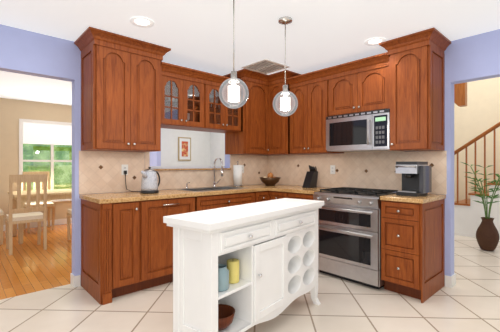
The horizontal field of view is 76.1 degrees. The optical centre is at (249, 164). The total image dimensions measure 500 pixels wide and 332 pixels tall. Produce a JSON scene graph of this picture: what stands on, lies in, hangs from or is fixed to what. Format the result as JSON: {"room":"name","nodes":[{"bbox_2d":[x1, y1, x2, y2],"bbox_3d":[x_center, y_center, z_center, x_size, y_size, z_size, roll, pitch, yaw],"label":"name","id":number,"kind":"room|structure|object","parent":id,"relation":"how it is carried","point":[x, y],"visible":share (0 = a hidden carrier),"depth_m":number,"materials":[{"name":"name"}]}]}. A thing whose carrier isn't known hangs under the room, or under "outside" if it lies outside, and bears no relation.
{"room":"kitchen","nodes":[
{"label":"kitchen","id":0,"kind":"room"},
{"bbox_2d":[0,223,71,299],"bbox_3d":[-3.781,1.253,4.415,7.120,0.050,4.280,0,0,-42],"label":"floor","id":1,"kind":"structure","parent":0,"point":[29,265],"depth_m":4.00,"materials":[{"name":"brown wood"}]},
{"bbox_2d":[0,209,3,244],"bbox_3d":[-4.119,0.683,4.905,0.515,1.090,0.440,0,0,-42],"label":"dining chair","id":2,"kind":"object","parent":1,"relation":"on","point":[1,224],"visible":1,"depth_m":4.90,"materials":[{"name":"brown wood"}]},
{"bbox_2d":[5,174,47,254],"bbox_3d":[-3.236,0.683,4.619,0.440,1.090,0.515,0,0,-42],"label":"dining chair","id":3,"kind":"object","parent":1,"relation":"on","point":[22,216],"visible":1,"depth_m":4.49,"materials":[{"name":"brown wood"}]},
{"bbox_2d":[22,171,54,232],"bbox_3d":[-3.995,0.683,6.039,0.440,1.090,0.515,0,0,-42],"label":"dining chair","id":4,"kind":"object","parent":1,"relation":"on","point":[49,205],"visible":0.46,"depth_m":6.04,"materials":[{"name":"brown wood"}]},
{"bbox_2d":[8,189,71,243],"bbox_3d":[-3.302,0.846,5.654,1.500,0.765,0.900,0,0,-42],"label":"dining table","id":5,"kind":"object","parent":1,"relation":"on","point":[55,194],"visible":0.33,"depth_m":5.23,"materials":[{"name":"brown wood"}]},
{"bbox_2d":[67,209,71,239],"bbox_3d":[-2.659,0.683,5.174,0.440,1.090,0.515,0,0,-42],"label":"dining chair","id":6,"kind":"object","parent":1,"relation":"on","point":[69,212],"visible":0.1,"depth_m":5.19,"materials":[{"name":"brown wood"}]},
{"bbox_2d":[0,98,207,224],"bbox_3d":[-4.321,-0.002,6.225,8.770,2.460,0.120,0,0,-42],"label":"wall","id":7,"kind":"structure","parent":0,"point":[207,148],"depth_m":6.28,"materials":[{"name":"beige paint"}]},
{"bbox_2d":[3,218,71,230],"bbox_3d":[-4.321,1.173,6.136,8.650,0.110,0.012,0,0,-42],"label":"baseboard","id":8,"kind":"structure","parent":7,"relation":"attached to","point":[58,221],"depth_m":6.42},
{"bbox_2d":[19,119,71,202],"bbox_3d":[-3.989,-0.059,6.448,1.160,1.625,0.100,0,0,-42],"label":"dining window","id":9,"kind":"structure","parent":7,"relation":"in","point":[52,134],"depth_m":6.38,"materials":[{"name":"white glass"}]},
{"bbox_2d":[178,137,190,160],"bbox_3d":[-1.737,-0.412,8.490,0.380,0.620,0.030,0,0,-42],"label":"picture frame","id":10,"kind":"object","parent":7,"relation":"attached to","point":[184,148],"visible":0.98,"depth_m":8.47,"materials":[{"name":"paper"}]},
{"bbox_2d":[0,24,265,275],"bbox_3d":[-2.396,-0.002,2.903,7.120,2.460,0.420,0,0,-42],"label":"wall","id":11,"kind":"structure","parent":0,"point":[26,52],"depth_m":3.13,"materials":[{"name":"purple paint"}]},
{"bbox_2d":[78,27,169,151],"bbox_3d":[-1.301,-0.683,3.332,0.739,1.082,0.420,0,0,-42],"label":"upper cabinet","id":12,"kind":"object","parent":11,"relation":"attached to","point":[137,95],"depth_m":3.13,"materials":[{"name":"brown wood"}]},
{"bbox_2d":[79,151,266,193],"bbox_3d":[-0.720,-0.062,4.146,2.730,0.729,0.010,0,0,-42],"label":"backsplash","id":13,"kind":"structure","parent":11,"relation":"attached to","point":[99,171],"depth_m":3.63,"materials":[{"name":"tile"}]},
{"bbox_2d":[121,165,127,174],"bbox_3d":[-1.382,0.058,3.529,0.072,0.116,0.008,0,0,-42],"label":"wall outlet","id":14,"kind":"object","parent":13,"relation":"attached to","point":[124,168],"visible":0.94,"depth_m":3.52,"materials":[{"name":"plastic"}]},
{"bbox_2d":[218,69,269,154],"bbox_3d":[-0.048,-0.683,4.451,0.527,1.082,0.464,0,0,-42],"label":"upper cabinet","id":15,"kind":"object","parent":11,"relation":"attached to","point":[246,128],"depth_m":4.28,"materials":[{"name":"brown wood"}]},
{"bbox_2d":[150,128,163,165],"bbox_3d":[-2.311,-0.002,7.443,0.120,2.460,0.800,0,0,-42],"label":"wall","id":16,"kind":"structure","parent":0,"point":[157,157],"depth_m":7.31,"materials":[{"name":"purple paint"}]},
{"bbox_2d":[208,132,224,165],"bbox_3d":[0.185,-0.002,7.710,0.120,2.460,3.780,0,0,-42],"label":"wall","id":17,"kind":"structure","parent":0,"point":[216,141],"depth_m":8.83,"materials":[{"name":"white paint"}]},
{"bbox_2d":[212,157,223,187],"bbox_3d":[-0.397,0.106,4.241,0.131,0.394,0.214,0,0,-43],"label":"faucet","id":18,"kind":"object","parent":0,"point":[214,184],"depth_m":4.26,"materials":[{"name":"silver metal"}]},
{"bbox_2d":[0,235,499,331],"bbox_3d":[1.338,1.253,1.700,11.000,0.050,7.600,0,0,-42],"label":"floor","id":19,"kind":"structure","parent":0,"point":[469,301],"depth_m":2.71,"materials":[{"name":"white tile"}]},
{"bbox_2d":[86,199,149,303],"bbox_3d":[-1.324,0.785,3.176,0.357,0.885,0.620,0,0,-42],"label":"base cabinet","id":20,"kind":"object","parent":19,"relation":"on","point":[117,234],"depth_m":2.93,"materials":[{"name":"brown wood"}]},
{"bbox_2d":[79,189,201,202],"bbox_3d":[-1.122,0.323,3.342,1.050,0.040,0.623,0,0,-42],"label":"countertop","id":21,"kind":"structure","parent":20,"relation":"on","point":[118,197],"depth_m":3.12,"materials":[{"name":"beige stone"}]},
{"bbox_2d":[124,167,159,193],"bbox_3d":[-1.145,0.163,3.464,0.291,0.278,0.405,0,0,-42],"label":"electric kettle","id":22,"kind":"object","parent":21,"relation":"on","point":[150,183],"visible":1,"depth_m":3.33,"materials":[{"name":"silver plastic"}]},
{"bbox_2d":[150,195,201,287],"bbox_3d":[-1.018,0.785,3.456,0.754,0.885,0.620,0,0,-42],"label":"base cabinet","id":23,"kind":"object","parent":19,"relation":"on","point":[161,235],"depth_m":3.19,"materials":[{"name":"brown wood"}]},
{"bbox_2d":[185,182,189,188],"bbox_3d":[-0.775,0.262,3.976,0.036,0.083,0.078,0,0,-43],"label":"soap dispenser","id":24,"kind":"object","parent":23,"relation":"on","point":[187,182],"depth_m":3.98,"materials":[{"name":"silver metal"}]},
{"bbox_2d":[202,203,225,210],"bbox_3d":[-0.440,0.897,3.986,0.947,0.660,0.620,0,0,-42],"label":"base cabinet","id":25,"kind":"object","parent":19,"relation":"on","point":[216,205],"depth_m":3.62,"materials":[{"name":"brown wood"}]},
{"bbox_2d":[163,198,323,331],"bbox_3d":[0.063,0.776,2.407,0.418,0.904,1.410,0,0,39],"label":"island cart","id":26,"kind":"object","parent":19,"relation":"on","point":[271,246],"visible":0.98,"depth_m":2.10,"materials":[{"name":"white wood"}]},
{"bbox_2d":[218,264,228,291],"bbox_3d":[-0.183,0.694,1.964,0.109,0.140,0.110,0,0,-42],"label":"glass jar","id":27,"kind":"object","parent":26,"relation":"on","point":[223,277],"visible":0.58,"depth_m":1.92,"materials":[{"name":"blue glass"}]},
{"bbox_2d":[218,304,234,330],"bbox_3d":[-0.199,0.987,2.040,0.208,0.100,0.208,0,0,-42],"label":"bowl","id":28,"kind":"object","parent":26,"relation":"on","point":[226,313],"visible":0.56,"depth_m":2.08,"materials":[{"name":"brown wood"}]},
{"bbox_2d":[227,258,238,283],"bbox_3d":[-0.111,0.690,2.086,0.083,0.148,0.084,0,0,-42],"label":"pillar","id":29,"kind":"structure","parent":26,"relation":"on","point":[233,266],"depth_m":2.05,"materials":[{"name":"wax"}]},
{"bbox_2d":[218,187,269,206],"bbox_3d":[-0.054,0.785,4.310,0.328,0.885,0.664,0,0,-42],"label":"base cabinet","id":30,"kind":"object","parent":19,"relation":"on","point":[227,195],"depth_m":3.88,"materials":[{"name":"brown wood"}]},
{"bbox_2d":[234,184,293,190],"bbox_3d":[0.159,0.323,4.517,0.909,0.040,0.623,0,0,-42],"label":"countertop","id":31,"kind":"structure","parent":30,"relation":"on","point":[256,187],"depth_m":4.21,"materials":[{"name":"beige stone"}]},
{"bbox_2d":[232,161,242,186],"bbox_3d":[-0.170,0.128,4.441,0.156,0.348,0.156,0,0,-42],"label":"paper towel holder","id":32,"kind":"object","parent":31,"relation":"on","point":[237,175],"visible":1,"depth_m":4.39,"materials":[{"name":"white paper"}]},
{"bbox_2d":[259,172,280,185],"bbox_3d":[0.290,0.203,4.591,0.311,0.197,0.310,0,0,-42],"label":"bowl","id":33,"kind":"object","parent":31,"relation":"on","point":[270,180],"visible":1,"depth_m":4.51,"materials":[{"name":"brown wood"}]},
{"bbox_2d":[270,191,289,199],"bbox_3d":[0.581,0.785,4.250,0.664,0.885,0.417,0,0,-42],"label":"base cabinet","id":34,"kind":"object","parent":19,"relation":"on","point":[274,195],"depth_m":4.06,"materials":[{"name":"brown wood"}]},
{"bbox_2d":[290,191,318,199],"bbox_3d":[0.808,0.785,4.034,0.620,0.885,0.475,0,0,-42],"label":"base cabinet","id":35,"kind":"object","parent":19,"relation":"on","point":[307,197],"depth_m":3.80,"materials":[{"name":"brown wood"}]},
{"bbox_2d":[270,187,328,194],"bbox_3d":[0.714,0.323,4.118,0.622,0.040,0.721,0,0,-42],"label":"countertop","id":36,"kind":"structure","parent":35,"relation":"on","point":[297,190],"depth_m":3.90,"materials":[{"name":"beige stone"}]},
{"bbox_2d":[302,165,317,187],"bbox_3d":[0.797,0.156,4.215,0.206,0.293,0.110,0,0,-42],"label":"knife block","id":37,"kind":"object","parent":36,"relation":"on","point":[311,177],"visible":1,"depth_m":4.18,"materials":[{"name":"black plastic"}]},
{"bbox_2d":[313,187,397,288],"bbox_3d":[1.185,0.754,3.539,0.675,0.948,0.756,0,0,-42],"label":"range","id":38,"kind":"object","parent":19,"relation":"on","point":[349,233],"visible":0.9,"depth_m":3.29,"materials":[{"name":"silver metal"}]},
{"bbox_2d":[380,199,444,302],"bbox_3d":[1.611,0.785,3.158,0.620,0.885,0.375,0,0,-42],"label":"base cabinet","id":39,"kind":"object","parent":19,"relation":"on","point":[412,234],"depth_m":2.96,"materials":[{"name":"brown wood"}]},
{"bbox_2d":[380,195,445,202],"bbox_3d":[1.609,0.323,3.142,0.622,0.040,0.391,0,0,-42],"label":"countertop","id":40,"kind":"structure","parent":39,"relation":"on","point":[389,198],"depth_m":2.96,"materials":[{"name":"beige stone"}]},
{"bbox_2d":[395,162,431,196],"bbox_3d":[1.604,0.137,3.140,0.327,0.330,0.235,0,0,-42],"label":"coffee maker","id":41,"kind":"object","parent":40,"relation":"on","point":[416,179],"visible":1,"depth_m":3.08,"materials":[{"name":"black plastic"}]},
{"bbox_2d":[454,122,499,240],"bbox_3d":[4.483,-0.325,5.295,0.985,3.103,3.007,0,0,-42],"label":"stairs","id":42,"kind":"structure","parent":19,"relation":"on","point":[469,213],"depth_m":5.38,"materials":[{"name":"brown wood"}]},
{"bbox_2d":[461,162,499,250],"bbox_3d":[3.404,0.593,4.604,0.675,1.268,0.651,0,0,-42],"label":"potted plant","id":43,"kind":"object","parent":19,"relation":"on","point":[487,235],"visible":1,"depth_m":4.53,"materials":[{"name":"brown ceramic"}]},
{"bbox_2d":[0,0,499,105],"bbox_3d":[0.055,-1.257,3.100,11.000,0.050,11.400,0,0,-42],"label":"ceiling","id":44,"kind":"structure","parent":0,"point":[198,34],"depth_m":2.85,"materials":[{"name":"white paint"}]},
{"bbox_2d":[130,16,153,27],"bbox_3d":[-0.930,-1.228,2.754,0.204,0.008,0.204,0,0,-42],"label":"recessed light","id":45,"kind":"object","parent":44,"relation":"in","point":[143,22],"visible":1,"depth_m":2.75,"materials":[{"name":"white glass"}]},
{"bbox_2d":[219,0,248,108],"bbox_3d":[-0.116,-0.815,2.280,0.216,0.832,0.216,0,0,-42],"label":"pendant light","id":46,"kind":"object","parent":44,"relation":"hanging from","point":[234,91],"visible":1,"depth_m":2.26,"materials":[{"name":"glass"}]},
{"bbox_2d":[241,58,289,73],"bbox_3d":[0.194,-1.225,4.015,0.430,0.014,0.430,0,0,-42],"label":"ceiling vent","id":47,"kind":"object","parent":44,"relation":"in","point":[265,66],"visible":1,"depth_m":4.00,"materials":[{"name":"white metal"}]},
{"bbox_2d":[273,16,297,115],"bbox_3d":[0.300,-0.820,2.715,0.216,0.822,0.216,0,0,-42],"label":"pendant light","id":48,"kind":"object","parent":44,"relation":"hanging from","point":[285,92],"visible":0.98,"depth_m":2.70,"materials":[{"name":"glass"}]},
{"bbox_2d":[364,37,385,45],"bbox_3d":[1.248,-1.228,3.190,0.204,0.008,0.204,0,0,-42],"label":"recessed light","id":49,"kind":"object","parent":44,"relation":"in","point":[373,41],"visible":0.98,"depth_m":3.19,"materials":[{"name":"white glass"}]},
{"bbox_2d":[270,29,499,275],"bbox_3d":[2.691,-0.002,2.532,0.120,2.460,7.000,0,0,-42],"label":"wall","id":50,"kind":"structure","parent":0,"point":[473,58],"depth_m":3.17,"materials":[{"name":"purple paint"}]},
{"bbox_2d":[270,70,309,154],"bbox_3d":[0.520,-0.683,4.465,0.464,1.082,0.417,0,0,-42],"label":"upper cabinet","id":51,"kind":"object","parent":50,"relation":"attached to","point":[281,127],"depth_m":4.28,"materials":[{"name":"brown wood"}]},
{"bbox_2d":[294,79,343,154],"bbox_3d":[0.860,-0.585,4.171,0.360,0.884,0.610,0,0,-42],"label":"upper cabinet","id":52,"kind":"object","parent":50,"relation":"attached to","point":[313,98],"depth_m":4.01,"materials":[{"name":"brown wood"}]},
{"bbox_2d":[267,151,446,194],"bbox_3d":[1.137,0.066,4.132,0.010,0.474,2.490,0,0,-42],"label":"backsplash","id":53,"kind":"structure","parent":50,"relation":"attached to","point":[366,169],"depth_m":3.91,"materials":[{"name":"tile"}]},
{"bbox_2d":[330,165,334,173],"bbox_3d":[1.081,0.068,4.177,0.008,0.116,0.072,0,0,-42],"label":"wall outlet","id":54,"kind":"object","parent":53,"relation":"attached to","point":[332,169],"visible":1,"depth_m":4.18,"materials":[{"name":"plastic"}]},
{"bbox_2d":[330,63,385,115],"bbox_3d":[1.323,-0.799,3.666,0.360,0.454,0.760,0,0,-42],"label":"upper cabinet","id":55,"kind":"object","parent":50,"relation":"attached to","point":[364,90],"depth_m":3.52,"materials":[{"name":"brown wood"}]},
{"bbox_2d":[326,109,389,151],"bbox_3d":[1.285,-0.363,3.631,0.438,0.412,0.754,0,0,-42],"label":"microwave","id":56,"kind":"object","parent":55,"relation":"attached to","point":[362,131],"visible":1,"depth_m":3.48,"materials":[{"name":"silver metal"}]},
{"bbox_2d":[386,31,445,150],"bbox_3d":[1.680,-0.683,3.231,0.420,1.082,0.389,0,0,-42],"label":"upper cabinet","id":57,"kind":"object","parent":50,"relation":"attached to","point":[415,64],"depth_m":3.08,"materials":[{"name":"brown wood"}]},
{"bbox_2d":[445,273,455,285],"bbox_3d":[1.038,1.173,4.434,0.012,0.110,3.162,0,0,-42],"label":"baseboard","id":58,"kind":"structure","parent":50,"relation":"attached to","point":[450,281],"depth_m":3.21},
{"bbox_2d":[454,77,499,201],"bbox_3d":[5.213,-1.272,5.331,0.120,5.000,7.720,0,0,-42],"label":"wall","id":59,"kind":"structure","parent":0,"point":[478,114],"depth_m":6.14,"materials":[{"name":"beige paint"}]},
{"bbox_2d":[454,82,466,106],"bbox_3d":[2.338,-1.207,5.878,0.120,0.630,2.790,0,0,-42],"label":"beam","id":60,"kind":"structure","parent":59,"relation":"attached to","point":[460,94],"depth_m":4.86,"materials":[{"name":"brown wood"}]},
{"label":"outside","id":61,"kind":"structure","parent":0,"visible":0},
{"bbox_2d":[23,144,71,190],"bbox_3d":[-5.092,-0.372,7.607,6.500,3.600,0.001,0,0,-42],"label":"garden","id":62,"kind":"object","parent":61,"point":[43,152],"depth_m":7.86,"materials":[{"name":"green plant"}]}
]}

